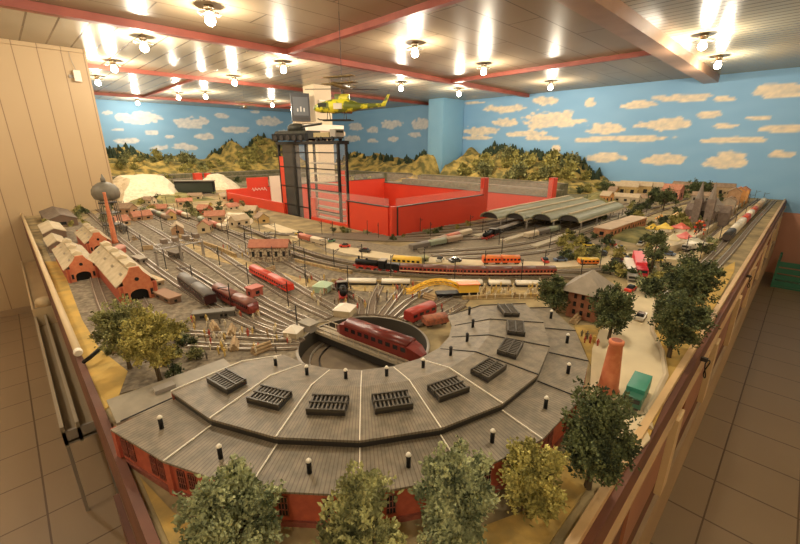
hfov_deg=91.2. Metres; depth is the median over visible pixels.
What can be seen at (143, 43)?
ceiling lamp
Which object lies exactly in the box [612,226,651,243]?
hill
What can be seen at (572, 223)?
railway track
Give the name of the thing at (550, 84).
ceiling lamp
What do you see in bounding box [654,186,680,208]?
tree
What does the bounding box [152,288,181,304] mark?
shed
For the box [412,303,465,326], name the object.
railway track
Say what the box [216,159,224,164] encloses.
bush
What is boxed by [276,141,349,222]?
tower
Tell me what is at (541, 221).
railway track
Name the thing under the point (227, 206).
cottage
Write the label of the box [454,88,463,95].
ceiling lamp
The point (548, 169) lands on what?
bush
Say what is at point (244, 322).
railway track
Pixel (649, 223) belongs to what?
bush
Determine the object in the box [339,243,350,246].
car
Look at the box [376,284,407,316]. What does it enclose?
railway track
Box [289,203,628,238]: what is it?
railway track
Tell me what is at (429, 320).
wagon
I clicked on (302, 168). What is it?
railway track
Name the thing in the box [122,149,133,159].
bush
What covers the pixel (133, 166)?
bush
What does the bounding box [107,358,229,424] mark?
annex
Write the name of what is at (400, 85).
ceiling lamp
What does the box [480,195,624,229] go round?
station hall
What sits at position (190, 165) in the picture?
bush
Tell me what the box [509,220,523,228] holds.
coach
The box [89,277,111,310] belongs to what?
railway track
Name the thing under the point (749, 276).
cable loop
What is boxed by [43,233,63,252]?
shed
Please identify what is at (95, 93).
trim
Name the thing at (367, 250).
car
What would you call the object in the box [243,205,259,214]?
cottage
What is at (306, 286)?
catenary mast
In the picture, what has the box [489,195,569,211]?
roof
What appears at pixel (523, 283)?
wagon
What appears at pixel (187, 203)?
bush
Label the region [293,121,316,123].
shelf
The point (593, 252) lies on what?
bush
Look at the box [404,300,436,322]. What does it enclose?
wagon
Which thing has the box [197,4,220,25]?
ceiling lamp
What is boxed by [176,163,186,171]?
bush
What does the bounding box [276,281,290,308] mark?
catenary mast
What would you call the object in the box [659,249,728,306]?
tree
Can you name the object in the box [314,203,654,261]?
ground
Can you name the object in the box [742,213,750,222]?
wagon
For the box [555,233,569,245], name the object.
bush
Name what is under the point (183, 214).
wagon
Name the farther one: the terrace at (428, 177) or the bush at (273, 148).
the bush at (273, 148)
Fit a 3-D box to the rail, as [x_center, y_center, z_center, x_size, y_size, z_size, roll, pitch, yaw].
[-2.534,-0.153,2.729,0.028,0.057,4.112,-17,24,-42]
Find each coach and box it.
[400,263,422,273]
[423,264,446,274]
[447,265,462,275]
[463,265,486,275]
[486,266,511,275]
[497,224,512,232]
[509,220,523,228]
[511,266,536,275]
[536,265,556,275]
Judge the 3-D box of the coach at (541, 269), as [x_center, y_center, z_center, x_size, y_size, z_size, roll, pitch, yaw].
[0.805,-0.009,2.177,0.114,0.054,0.052,0,18,-1]
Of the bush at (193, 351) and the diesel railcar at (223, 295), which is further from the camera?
the diesel railcar at (223, 295)
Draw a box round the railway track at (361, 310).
[154,203,367,315]
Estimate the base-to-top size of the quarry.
0.294 m
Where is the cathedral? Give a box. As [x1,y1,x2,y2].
[685,181,731,227]
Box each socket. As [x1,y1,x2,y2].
[138,35,146,40]
[203,4,213,10]
[412,42,417,46]
[700,33,708,38]
[715,55,722,59]
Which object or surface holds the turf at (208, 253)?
on the table
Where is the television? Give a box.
[290,93,316,123]
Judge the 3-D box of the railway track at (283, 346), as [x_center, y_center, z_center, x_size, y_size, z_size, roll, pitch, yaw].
[-0.574,0.272,1.435,0.412,0.010,0.060,1,18,2]
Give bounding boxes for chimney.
[102,192,118,243]
[596,337,624,395]
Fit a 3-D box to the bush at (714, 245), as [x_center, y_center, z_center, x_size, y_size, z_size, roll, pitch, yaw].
[2.127,-0.164,2.694,0.096,0.104,0.094,-10,20,-30]
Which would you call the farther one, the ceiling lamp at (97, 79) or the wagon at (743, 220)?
the ceiling lamp at (97, 79)
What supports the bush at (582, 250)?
on the road at (331, 245)
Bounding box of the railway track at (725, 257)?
[664,200,776,312]
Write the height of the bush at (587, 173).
0.242 m
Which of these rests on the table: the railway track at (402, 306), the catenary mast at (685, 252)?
the catenary mast at (685, 252)
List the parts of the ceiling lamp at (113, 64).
bulb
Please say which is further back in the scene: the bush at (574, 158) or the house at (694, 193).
the bush at (574, 158)
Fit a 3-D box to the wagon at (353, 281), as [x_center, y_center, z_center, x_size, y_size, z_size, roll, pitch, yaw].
[-0.206,0.047,2.093,0.167,0.028,0.044,1,18,2]
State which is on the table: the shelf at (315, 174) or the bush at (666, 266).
the bush at (666, 266)
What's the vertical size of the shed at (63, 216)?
0.117 m
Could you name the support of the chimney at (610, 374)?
on the road at (641, 353)
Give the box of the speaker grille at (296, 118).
[295,117,307,119]
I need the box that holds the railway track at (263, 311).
[96,209,299,326]
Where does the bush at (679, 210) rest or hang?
on the table
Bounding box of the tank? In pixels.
[272,122,321,140]
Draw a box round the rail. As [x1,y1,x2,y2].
[20,213,82,356]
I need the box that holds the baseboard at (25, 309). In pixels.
[0,305,31,317]
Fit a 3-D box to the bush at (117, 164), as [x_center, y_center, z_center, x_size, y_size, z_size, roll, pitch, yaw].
[-5.971,-2.250,8.348,0.245,0.225,0.195,2,18,7]
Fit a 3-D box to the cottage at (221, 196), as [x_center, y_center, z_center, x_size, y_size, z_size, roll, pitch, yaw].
[-2.441,-1.058,5.484,0.103,0.101,0.179,16,24,41]
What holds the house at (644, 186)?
on the ground at (403, 250)
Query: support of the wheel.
on the road at (691, 232)
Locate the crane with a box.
[406,278,480,296]
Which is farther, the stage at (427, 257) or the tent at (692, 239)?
the tent at (692, 239)
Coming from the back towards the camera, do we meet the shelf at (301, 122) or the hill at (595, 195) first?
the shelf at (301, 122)
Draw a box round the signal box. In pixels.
[247,239,291,261]
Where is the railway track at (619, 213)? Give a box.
[418,203,655,252]
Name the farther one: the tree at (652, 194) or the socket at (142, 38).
the tree at (652, 194)
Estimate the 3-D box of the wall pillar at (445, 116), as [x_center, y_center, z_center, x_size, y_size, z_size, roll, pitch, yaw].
[1.035,-2.499,9.103,0.720,2.760,0.420,-17,24,-42]
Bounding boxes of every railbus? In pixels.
[249,264,271,281]
[267,273,293,291]
[392,255,421,263]
[481,255,501,263]
[501,255,520,263]
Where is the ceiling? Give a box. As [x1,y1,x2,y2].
[0,0,799,113]
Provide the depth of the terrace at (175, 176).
8.90 m
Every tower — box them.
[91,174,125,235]
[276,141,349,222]
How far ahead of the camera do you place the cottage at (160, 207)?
4.43 m
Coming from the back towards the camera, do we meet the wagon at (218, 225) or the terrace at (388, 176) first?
the terrace at (388, 176)
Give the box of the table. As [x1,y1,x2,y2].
[22,188,786,543]
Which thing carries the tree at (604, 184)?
on the ground at (403, 250)
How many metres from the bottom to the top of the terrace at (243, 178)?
0.101 m
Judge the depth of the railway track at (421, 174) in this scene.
6.95 m
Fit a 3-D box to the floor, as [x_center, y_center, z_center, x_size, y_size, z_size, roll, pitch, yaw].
[-1.145,0.019,5.894,9.450,0.100,13.200,-17,24,-42]
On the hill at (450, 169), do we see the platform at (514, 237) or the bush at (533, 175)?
the bush at (533, 175)
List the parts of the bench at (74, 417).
leg, plate, leg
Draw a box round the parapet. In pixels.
[640,200,744,255]
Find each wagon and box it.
[160,213,169,218]
[181,212,190,217]
[216,223,227,230]
[297,233,311,241]
[310,236,327,245]
[346,278,376,284]
[381,278,410,284]
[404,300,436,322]
[409,240,429,249]
[421,312,448,326]
[428,237,446,246]
[430,235,447,239]
[445,231,460,235]
[445,234,462,242]
[448,279,483,285]
[459,228,471,236]
[487,279,511,286]
[514,280,540,286]
[523,230,538,238]
[537,227,550,235]
[549,225,560,231]
[730,222,741,233]
[737,217,746,227]
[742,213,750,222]
[747,209,754,217]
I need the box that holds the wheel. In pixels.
[693,220,705,234]
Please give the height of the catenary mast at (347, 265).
0.130 m
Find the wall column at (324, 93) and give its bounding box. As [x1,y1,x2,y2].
[303,84,334,181]
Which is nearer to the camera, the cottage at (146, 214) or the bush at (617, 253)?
the bush at (617, 253)
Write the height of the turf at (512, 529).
0.005 m
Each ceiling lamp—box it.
[91,75,103,85]
[105,60,120,72]
[134,35,153,51]
[174,92,182,99]
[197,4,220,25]
[201,91,209,98]
[228,75,239,85]
[277,61,289,72]
[396,82,405,90]
[407,42,422,57]
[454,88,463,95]
[477,63,489,74]
[546,81,555,89]
[693,33,713,50]
[710,55,726,68]
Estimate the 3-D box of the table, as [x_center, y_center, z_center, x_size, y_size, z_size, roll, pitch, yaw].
[-1.238,-0.890,6.832,7.700,1.066,11.165,-17,24,-42]
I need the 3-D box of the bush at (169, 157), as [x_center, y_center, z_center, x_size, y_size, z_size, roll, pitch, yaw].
[-5.380,-2.624,9.110,0.269,0.291,0.264,10,20,28]
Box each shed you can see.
[38,220,66,236]
[39,206,78,226]
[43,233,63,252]
[52,238,99,282]
[74,222,111,253]
[88,240,157,304]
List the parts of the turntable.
ring rail, ring rail, hand rail, rail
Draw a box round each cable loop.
[700,356,710,377]
[746,275,751,287]
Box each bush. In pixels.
[71,204,80,211]
[74,210,82,218]
[78,206,89,213]
[112,161,122,169]
[117,152,130,165]
[118,157,127,165]
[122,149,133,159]
[129,162,138,169]
[137,153,146,162]
[137,197,145,203]
[149,155,158,162]
[150,148,164,159]
[162,350,174,365]
[163,153,174,164]
[164,361,184,377]
[168,342,182,357]
[174,334,189,346]
[176,150,188,162]
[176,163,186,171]
[181,322,189,332]
[183,201,192,207]
[184,151,198,163]
[184,343,204,359]
[186,205,197,215]
[187,161,193,167]
[187,336,198,344]
[196,160,208,170]
[205,160,215,168]
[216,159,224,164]
[233,151,242,157]
[233,176,241,182]
[235,157,250,170]
[241,146,252,153]
[243,150,255,158]
[244,209,252,218]
[247,156,256,163]
[251,143,260,150]
[252,150,260,159]
[255,135,267,145]
[263,145,276,157]
[389,233,396,239]
[456,162,474,175]
[465,167,473,174]
[469,158,479,169]
[473,159,492,176]
[474,152,492,163]
[482,164,495,176]
[487,159,495,167]
[497,145,515,158]
[499,157,510,167]
[502,170,511,178]
[505,149,518,162]
[507,163,528,179]
[508,160,521,179]
[509,156,526,169]
[520,151,528,160]
[522,152,536,166]
[525,170,539,180]
[533,162,548,171]
[537,165,549,178]
[540,163,556,177]
[541,154,560,164]
[546,159,559,168]
[547,148,560,161]
[550,167,565,179]
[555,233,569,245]
[557,160,566,169]
[557,248,571,259]
[558,160,579,181]
[559,152,576,162]
[561,242,574,252]
[565,151,584,171]
[565,228,576,240]
[566,230,575,238]
[568,245,587,259]
[572,235,587,245]
[575,187,585,193]
[579,169,591,180]
[579,233,590,242]
[582,183,592,192]
[585,243,603,259]
[590,231,598,237]
[592,215,607,219]
[598,233,615,245]
[601,258,624,274]
[602,245,610,251]
[610,244,626,258]
[613,261,627,277]
[622,266,642,278]
[624,209,638,215]
[626,203,632,210]
[632,209,644,216]
[634,201,647,210]
[635,273,644,287]
[638,277,664,297]
[639,233,649,242]
[640,275,666,295]
[645,270,665,278]
[646,220,654,226]
[647,258,656,270]
[657,217,670,223]
[658,259,678,273]
[668,214,679,225]
[671,206,684,213]
[677,216,693,229]
[683,189,690,197]
[695,242,710,251]
[705,235,721,242]
[705,241,717,253]
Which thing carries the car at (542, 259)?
on the road at (331, 245)
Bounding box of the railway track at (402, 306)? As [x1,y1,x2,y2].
[386,287,433,317]
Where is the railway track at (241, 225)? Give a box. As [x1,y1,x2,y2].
[238,224,610,272]
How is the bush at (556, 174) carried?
on the hill at (450, 169)
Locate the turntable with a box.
[296,316,429,369]
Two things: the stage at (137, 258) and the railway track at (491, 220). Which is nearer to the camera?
the stage at (137, 258)
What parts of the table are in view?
fascia panel, fascia panel, panel, fascia panel, fascia panel, fascia panel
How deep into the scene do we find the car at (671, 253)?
2.63 m
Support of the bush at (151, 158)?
on the hill at (226, 156)
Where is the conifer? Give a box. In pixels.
[589,172,594,179]
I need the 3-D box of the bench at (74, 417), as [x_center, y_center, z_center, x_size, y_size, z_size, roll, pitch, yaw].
[-2.108,0.764,2.503,0.144,0.530,1.730,-17,24,-42]
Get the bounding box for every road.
[262,224,699,267]
[588,267,662,459]
[646,229,700,258]
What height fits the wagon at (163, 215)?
0.048 m
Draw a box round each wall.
[0,43,116,310]
[95,99,304,159]
[179,234,539,299]
[332,67,799,276]
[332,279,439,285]
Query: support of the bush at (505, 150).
on the hill at (450, 169)
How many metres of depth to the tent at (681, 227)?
3.41 m
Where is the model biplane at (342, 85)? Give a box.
[321,0,357,89]
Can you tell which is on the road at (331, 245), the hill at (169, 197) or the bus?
the bus
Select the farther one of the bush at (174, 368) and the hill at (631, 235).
the hill at (631, 235)
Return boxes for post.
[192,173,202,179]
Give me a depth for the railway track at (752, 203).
3.61 m
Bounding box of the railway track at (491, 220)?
[242,218,505,234]
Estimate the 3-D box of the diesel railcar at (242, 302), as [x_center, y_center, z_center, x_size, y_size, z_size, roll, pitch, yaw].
[-0.685,0.138,1.732,0.160,0.066,0.054,14,23,38]
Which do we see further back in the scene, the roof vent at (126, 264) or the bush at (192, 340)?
the roof vent at (126, 264)
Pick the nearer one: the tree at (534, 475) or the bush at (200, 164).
the tree at (534, 475)
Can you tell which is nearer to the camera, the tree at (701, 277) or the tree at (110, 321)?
the tree at (110, 321)
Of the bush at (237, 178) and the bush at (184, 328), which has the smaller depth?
the bush at (184, 328)
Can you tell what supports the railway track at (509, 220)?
on the ground at (403, 250)
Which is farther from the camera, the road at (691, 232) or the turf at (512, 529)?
the road at (691, 232)
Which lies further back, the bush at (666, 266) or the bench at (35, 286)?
the bench at (35, 286)
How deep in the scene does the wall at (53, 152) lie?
4.19 m
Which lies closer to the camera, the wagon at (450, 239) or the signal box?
the signal box
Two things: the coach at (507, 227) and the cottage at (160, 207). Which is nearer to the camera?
the coach at (507, 227)
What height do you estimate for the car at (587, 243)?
0.028 m
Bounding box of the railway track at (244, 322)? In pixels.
[86,211,305,342]
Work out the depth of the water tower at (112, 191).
3.19 m
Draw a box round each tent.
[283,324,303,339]
[312,280,332,293]
[333,303,356,317]
[645,223,659,232]
[657,222,673,231]
[666,231,680,243]
[671,220,690,231]
[676,229,692,241]
[683,235,707,245]
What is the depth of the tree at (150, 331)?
1.15 m
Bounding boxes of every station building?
[593,220,631,237]
[618,215,647,227]
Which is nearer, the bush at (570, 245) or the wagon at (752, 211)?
the bush at (570, 245)
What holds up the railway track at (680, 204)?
on the ground at (403, 250)
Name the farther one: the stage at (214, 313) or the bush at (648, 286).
the bush at (648, 286)
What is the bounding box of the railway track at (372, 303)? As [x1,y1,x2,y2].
[366,285,383,314]
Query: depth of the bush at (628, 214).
3.98 m
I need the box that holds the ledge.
[303,124,344,135]
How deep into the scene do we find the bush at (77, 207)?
4.39 m
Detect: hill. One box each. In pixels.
[107,136,305,175]
[130,192,214,204]
[334,151,439,181]
[435,146,608,193]
[577,191,618,202]
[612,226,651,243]
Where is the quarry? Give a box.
[113,174,177,202]
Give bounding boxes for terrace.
[112,169,305,178]
[169,173,305,183]
[335,170,412,180]
[402,179,564,196]
[418,175,568,194]
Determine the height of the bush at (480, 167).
0.392 m
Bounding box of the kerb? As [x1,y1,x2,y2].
[644,299,668,429]
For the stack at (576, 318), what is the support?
on the table
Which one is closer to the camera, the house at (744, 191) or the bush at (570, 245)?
the bush at (570, 245)
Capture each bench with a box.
[21,261,56,325]
[34,315,119,511]
[770,252,799,291]
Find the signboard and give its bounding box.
[173,180,215,193]
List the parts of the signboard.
frame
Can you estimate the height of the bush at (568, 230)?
0.114 m
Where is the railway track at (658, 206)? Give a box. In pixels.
[431,198,688,256]
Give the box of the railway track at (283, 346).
[186,341,299,350]
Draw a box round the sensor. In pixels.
[68,52,81,81]
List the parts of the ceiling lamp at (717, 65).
bulb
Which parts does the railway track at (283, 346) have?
rail, rail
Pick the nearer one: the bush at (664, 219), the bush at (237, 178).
the bush at (664, 219)
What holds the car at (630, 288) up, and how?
on the road at (641, 353)
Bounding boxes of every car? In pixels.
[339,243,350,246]
[359,248,370,252]
[436,256,444,261]
[448,257,461,262]
[541,257,549,262]
[553,256,567,261]
[582,242,594,245]
[611,257,623,262]
[624,284,636,291]
[634,311,647,320]
[664,251,675,255]
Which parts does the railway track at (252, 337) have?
rail, rail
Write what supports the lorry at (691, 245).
on the table
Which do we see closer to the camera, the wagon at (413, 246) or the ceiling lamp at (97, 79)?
the wagon at (413, 246)
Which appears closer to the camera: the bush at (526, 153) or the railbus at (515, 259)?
the railbus at (515, 259)
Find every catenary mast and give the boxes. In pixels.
[153,250,167,270]
[218,283,231,306]
[237,262,250,285]
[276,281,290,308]
[286,305,297,324]
[296,264,307,287]
[337,284,347,302]
[340,265,349,288]
[389,254,393,277]
[684,235,697,253]
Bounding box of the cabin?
[298,317,318,333]
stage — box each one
[130,254,147,263]
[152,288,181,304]
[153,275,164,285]
[166,249,183,258]
[191,306,235,320]
[417,255,429,262]
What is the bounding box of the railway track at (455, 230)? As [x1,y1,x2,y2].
[263,224,505,235]
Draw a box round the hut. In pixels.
[244,283,263,297]
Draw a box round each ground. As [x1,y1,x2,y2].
[235,178,356,187]
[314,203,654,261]
[335,177,588,197]
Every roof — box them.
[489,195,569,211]
[514,197,583,212]
[541,199,599,213]
[568,201,615,213]
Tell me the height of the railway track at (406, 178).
0.010 m
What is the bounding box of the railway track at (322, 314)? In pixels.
[137,208,333,319]
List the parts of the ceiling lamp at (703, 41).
bulb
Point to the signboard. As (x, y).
(184, 186)
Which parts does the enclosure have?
panel, panel, panel, white panel, rail, panel, panel, post, post, rail, panel, post, rail, panel, rail, panel, post, post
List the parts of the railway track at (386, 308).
rail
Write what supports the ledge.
attached to the wall column at (324, 93)
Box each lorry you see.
[623,257,637,281]
[623,371,652,410]
[632,250,648,277]
[681,241,698,250]
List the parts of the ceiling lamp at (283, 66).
bulb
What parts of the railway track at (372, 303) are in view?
rail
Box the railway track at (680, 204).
[445,201,690,259]
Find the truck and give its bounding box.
[313,129,343,140]
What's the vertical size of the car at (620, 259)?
0.028 m
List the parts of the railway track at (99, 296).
rail, rail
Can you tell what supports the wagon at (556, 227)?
on the ground at (403, 250)
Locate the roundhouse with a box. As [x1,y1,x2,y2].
[110,303,588,528]
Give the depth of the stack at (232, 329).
1.52 m
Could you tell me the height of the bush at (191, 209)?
0.132 m
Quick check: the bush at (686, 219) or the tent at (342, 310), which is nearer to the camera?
the tent at (342, 310)
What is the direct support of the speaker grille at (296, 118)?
attached to the television
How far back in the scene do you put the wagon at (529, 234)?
3.12 m
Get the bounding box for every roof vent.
[62,238,71,243]
[66,243,76,248]
[70,249,81,255]
[100,240,111,246]
[107,246,118,252]
[114,252,126,259]
[122,260,135,267]
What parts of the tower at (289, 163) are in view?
post, dark panel, post, post, frame, post, rail, rail, post, post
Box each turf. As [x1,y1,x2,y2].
[45,261,127,409]
[140,324,657,543]
[180,241,539,299]
[648,262,734,435]
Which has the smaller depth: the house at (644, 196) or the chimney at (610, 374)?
the chimney at (610, 374)
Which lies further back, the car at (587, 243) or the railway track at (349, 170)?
the railway track at (349, 170)
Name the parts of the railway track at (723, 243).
rail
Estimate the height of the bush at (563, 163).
0.241 m
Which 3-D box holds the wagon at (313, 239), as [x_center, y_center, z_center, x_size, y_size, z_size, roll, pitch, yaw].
[-0.608,-0.235,2.938,0.160,0.048,0.046,16,24,41]
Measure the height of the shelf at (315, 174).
0.008 m
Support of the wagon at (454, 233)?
on the railway track at (572, 223)
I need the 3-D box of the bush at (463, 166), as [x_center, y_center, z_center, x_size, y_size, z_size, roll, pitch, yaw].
[1.304,-2.022,7.814,0.390,0.359,0.311,2,18,7]
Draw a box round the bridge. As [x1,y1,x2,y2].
[153,233,204,265]
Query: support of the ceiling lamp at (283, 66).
attached to the ceiling
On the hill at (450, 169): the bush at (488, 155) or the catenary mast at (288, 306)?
the bush at (488, 155)
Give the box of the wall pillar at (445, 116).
[428,98,463,172]
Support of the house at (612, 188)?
on the ground at (403, 250)
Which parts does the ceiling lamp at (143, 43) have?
bulb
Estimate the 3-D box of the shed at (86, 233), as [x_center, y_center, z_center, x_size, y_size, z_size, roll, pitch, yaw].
[-2.265,-0.262,2.887,0.156,0.157,0.521,-17,24,-42]
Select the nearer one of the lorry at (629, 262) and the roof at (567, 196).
the lorry at (629, 262)
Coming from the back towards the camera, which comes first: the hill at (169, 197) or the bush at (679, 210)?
the hill at (169, 197)
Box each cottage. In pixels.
[107,214,130,226]
[117,203,137,213]
[129,210,152,220]
[142,196,156,204]
[151,204,168,211]
[165,209,176,219]
[170,221,183,234]
[175,197,192,206]
[187,193,202,198]
[195,204,213,214]
[196,218,213,232]
[204,210,225,222]
[218,193,226,200]
[223,202,239,210]
[228,214,249,227]
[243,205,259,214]
[253,211,269,223]
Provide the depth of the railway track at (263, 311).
2.23 m
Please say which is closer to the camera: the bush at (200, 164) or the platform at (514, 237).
the platform at (514, 237)
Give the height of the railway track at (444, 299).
0.010 m
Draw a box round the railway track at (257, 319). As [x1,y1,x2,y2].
[176,266,287,332]
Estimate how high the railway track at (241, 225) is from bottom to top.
0.010 m
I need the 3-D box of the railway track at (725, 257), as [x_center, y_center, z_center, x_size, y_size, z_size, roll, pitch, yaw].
[3.173,-0.401,3.555,5.553,0.010,0.093,-16,24,-41]
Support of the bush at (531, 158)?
on the hill at (450, 169)
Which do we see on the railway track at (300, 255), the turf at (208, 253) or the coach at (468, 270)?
the coach at (468, 270)
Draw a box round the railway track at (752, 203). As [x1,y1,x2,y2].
[679,199,759,265]
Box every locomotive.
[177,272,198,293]
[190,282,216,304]
[336,280,347,300]
[337,317,426,360]
[353,255,399,272]
[481,228,499,239]
[721,228,736,240]
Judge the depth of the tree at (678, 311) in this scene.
1.29 m
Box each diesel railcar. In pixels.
[212,283,238,304]
[231,293,258,314]
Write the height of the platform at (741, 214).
0.021 m
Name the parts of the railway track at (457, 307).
rail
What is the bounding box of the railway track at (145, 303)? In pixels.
[135,297,188,346]
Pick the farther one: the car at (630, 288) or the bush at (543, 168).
the bush at (543, 168)
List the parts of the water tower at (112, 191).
leg, leg, leg, leg, leg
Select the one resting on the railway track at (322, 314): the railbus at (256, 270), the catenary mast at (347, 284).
the railbus at (256, 270)
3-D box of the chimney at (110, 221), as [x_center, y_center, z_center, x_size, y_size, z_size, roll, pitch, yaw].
[-2.182,-0.404,2.948,0.044,0.386,0.043,-17,24,-42]
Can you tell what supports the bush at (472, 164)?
on the hill at (450, 169)
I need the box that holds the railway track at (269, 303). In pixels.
[113,208,313,320]
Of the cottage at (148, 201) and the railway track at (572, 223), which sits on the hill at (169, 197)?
the cottage at (148, 201)
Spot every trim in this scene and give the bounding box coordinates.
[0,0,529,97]
[0,38,85,53]
[88,64,428,104]
[94,92,351,113]
[143,79,196,96]
[275,97,351,107]
[287,0,464,53]
[452,51,651,82]
[555,0,719,83]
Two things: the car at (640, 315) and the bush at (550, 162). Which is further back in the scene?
the bush at (550, 162)
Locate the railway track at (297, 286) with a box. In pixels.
[140,204,335,311]
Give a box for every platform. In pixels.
[473,219,540,236]
[500,220,573,242]
[530,208,644,247]
[689,206,752,281]
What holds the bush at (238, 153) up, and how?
on the hill at (226, 156)
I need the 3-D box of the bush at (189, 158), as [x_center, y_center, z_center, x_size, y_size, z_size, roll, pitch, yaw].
[-5.014,-2.712,9.409,0.338,0.362,0.331,-2,18,-7]
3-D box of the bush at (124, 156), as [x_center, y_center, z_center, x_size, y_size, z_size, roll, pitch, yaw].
[-6.024,-2.455,8.533,0.276,0.303,0.282,1,18,2]
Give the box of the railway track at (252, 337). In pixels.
[182,330,298,341]
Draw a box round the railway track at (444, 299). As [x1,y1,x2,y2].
[398,296,453,321]
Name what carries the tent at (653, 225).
on the hill at (631, 235)
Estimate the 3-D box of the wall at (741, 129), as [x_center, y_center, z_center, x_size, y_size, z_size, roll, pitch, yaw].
[2.217,-2.325,8.555,0.105,2.760,13.100,-17,24,-42]
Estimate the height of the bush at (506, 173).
0.209 m
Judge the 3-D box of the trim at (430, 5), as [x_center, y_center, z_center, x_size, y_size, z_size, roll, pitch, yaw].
[-0.200,-2.068,3.262,0.055,0.050,2.800,-17,24,-42]
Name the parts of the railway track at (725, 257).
rail, rail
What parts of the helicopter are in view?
cargo door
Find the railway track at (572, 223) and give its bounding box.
[292,202,641,241]
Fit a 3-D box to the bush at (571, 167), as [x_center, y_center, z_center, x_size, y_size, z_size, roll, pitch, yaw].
[2.891,-1.733,6.737,0.410,0.376,0.326,-14,22,-37]
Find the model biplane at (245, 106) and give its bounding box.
[234,75,253,107]
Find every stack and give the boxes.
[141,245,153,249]
[209,319,220,330]
[227,323,236,335]
[229,336,239,351]
[250,340,272,355]
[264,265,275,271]
[422,292,437,300]
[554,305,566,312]
[569,312,581,324]
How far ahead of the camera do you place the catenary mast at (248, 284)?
2.06 m
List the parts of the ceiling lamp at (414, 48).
bulb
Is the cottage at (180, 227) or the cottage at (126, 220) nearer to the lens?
the cottage at (180, 227)
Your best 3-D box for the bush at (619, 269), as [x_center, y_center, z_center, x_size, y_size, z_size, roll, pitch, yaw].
[1.249,-0.005,2.204,0.119,0.110,0.095,-7,19,-20]
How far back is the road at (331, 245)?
2.58 m
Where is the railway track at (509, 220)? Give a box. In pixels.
[250,219,518,235]
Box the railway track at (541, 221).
[270,220,546,237]
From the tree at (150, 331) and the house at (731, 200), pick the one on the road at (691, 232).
the house at (731, 200)
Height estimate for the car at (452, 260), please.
0.028 m
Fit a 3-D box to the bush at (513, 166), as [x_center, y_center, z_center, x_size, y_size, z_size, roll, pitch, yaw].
[2.066,-1.811,7.009,0.327,0.351,0.320,-6,19,-18]
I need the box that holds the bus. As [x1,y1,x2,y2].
[577,257,599,264]
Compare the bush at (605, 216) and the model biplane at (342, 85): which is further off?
the bush at (605, 216)
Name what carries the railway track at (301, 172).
on the terrace at (243, 178)
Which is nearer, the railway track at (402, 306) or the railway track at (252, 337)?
the railway track at (252, 337)
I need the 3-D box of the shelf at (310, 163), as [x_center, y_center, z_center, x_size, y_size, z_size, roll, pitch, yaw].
[-0.708,-1.040,3.763,0.070,0.008,0.490,-17,24,-42]
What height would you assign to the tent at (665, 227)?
0.095 m
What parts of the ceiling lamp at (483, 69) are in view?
bulb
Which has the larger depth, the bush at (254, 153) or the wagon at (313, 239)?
the bush at (254, 153)
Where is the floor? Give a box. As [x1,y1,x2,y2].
[0,272,799,543]
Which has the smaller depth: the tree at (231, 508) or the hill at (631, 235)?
the tree at (231, 508)
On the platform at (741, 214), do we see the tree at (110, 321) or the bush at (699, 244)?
the bush at (699, 244)
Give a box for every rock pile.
[203,173,239,189]
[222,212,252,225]
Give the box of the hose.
[82,345,106,363]
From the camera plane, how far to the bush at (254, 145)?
10.70 m
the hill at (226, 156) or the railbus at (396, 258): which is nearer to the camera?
the railbus at (396, 258)
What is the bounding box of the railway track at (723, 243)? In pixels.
[662,200,769,295]
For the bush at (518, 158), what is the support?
on the hill at (450, 169)
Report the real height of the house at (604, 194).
0.156 m
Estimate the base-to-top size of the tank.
0.175 m
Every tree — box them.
[87,293,142,369]
[116,303,191,381]
[171,452,289,543]
[308,459,407,543]
[407,435,504,543]
[496,435,570,526]
[537,271,572,313]
[559,376,645,490]
[587,280,638,339]
[599,178,615,190]
[642,226,669,274]
[643,186,664,205]
[647,287,721,357]
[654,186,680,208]
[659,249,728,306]
[685,178,701,193]
[695,180,713,191]
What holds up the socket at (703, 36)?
attached to the ceiling lamp at (703, 41)
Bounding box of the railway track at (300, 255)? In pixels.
[225,229,579,277]
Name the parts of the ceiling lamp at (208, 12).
bulb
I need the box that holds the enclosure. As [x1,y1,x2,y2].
[226,170,557,236]
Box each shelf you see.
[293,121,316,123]
[310,163,344,164]
[310,173,344,175]
[310,182,345,185]
[311,190,345,194]
[317,204,345,210]
[318,215,346,221]
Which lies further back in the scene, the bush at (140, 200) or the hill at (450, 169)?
the hill at (450, 169)
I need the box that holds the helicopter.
[305,28,389,120]
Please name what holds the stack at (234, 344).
on the railway track at (283, 346)
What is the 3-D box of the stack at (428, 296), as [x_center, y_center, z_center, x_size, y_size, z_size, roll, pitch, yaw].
[0.145,0.117,1.884,0.070,0.030,0.033,14,23,38]
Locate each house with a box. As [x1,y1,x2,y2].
[114,244,126,252]
[563,270,615,322]
[599,191,614,200]
[607,186,618,192]
[609,181,639,193]
[614,192,641,203]
[620,180,652,193]
[636,193,658,203]
[652,182,663,190]
[662,183,684,199]
[672,181,692,194]
[690,191,710,202]
[711,182,736,197]
[723,196,737,214]
[727,187,741,205]
[738,186,746,206]
[743,186,750,203]
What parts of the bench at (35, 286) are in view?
panel, cream cap, panel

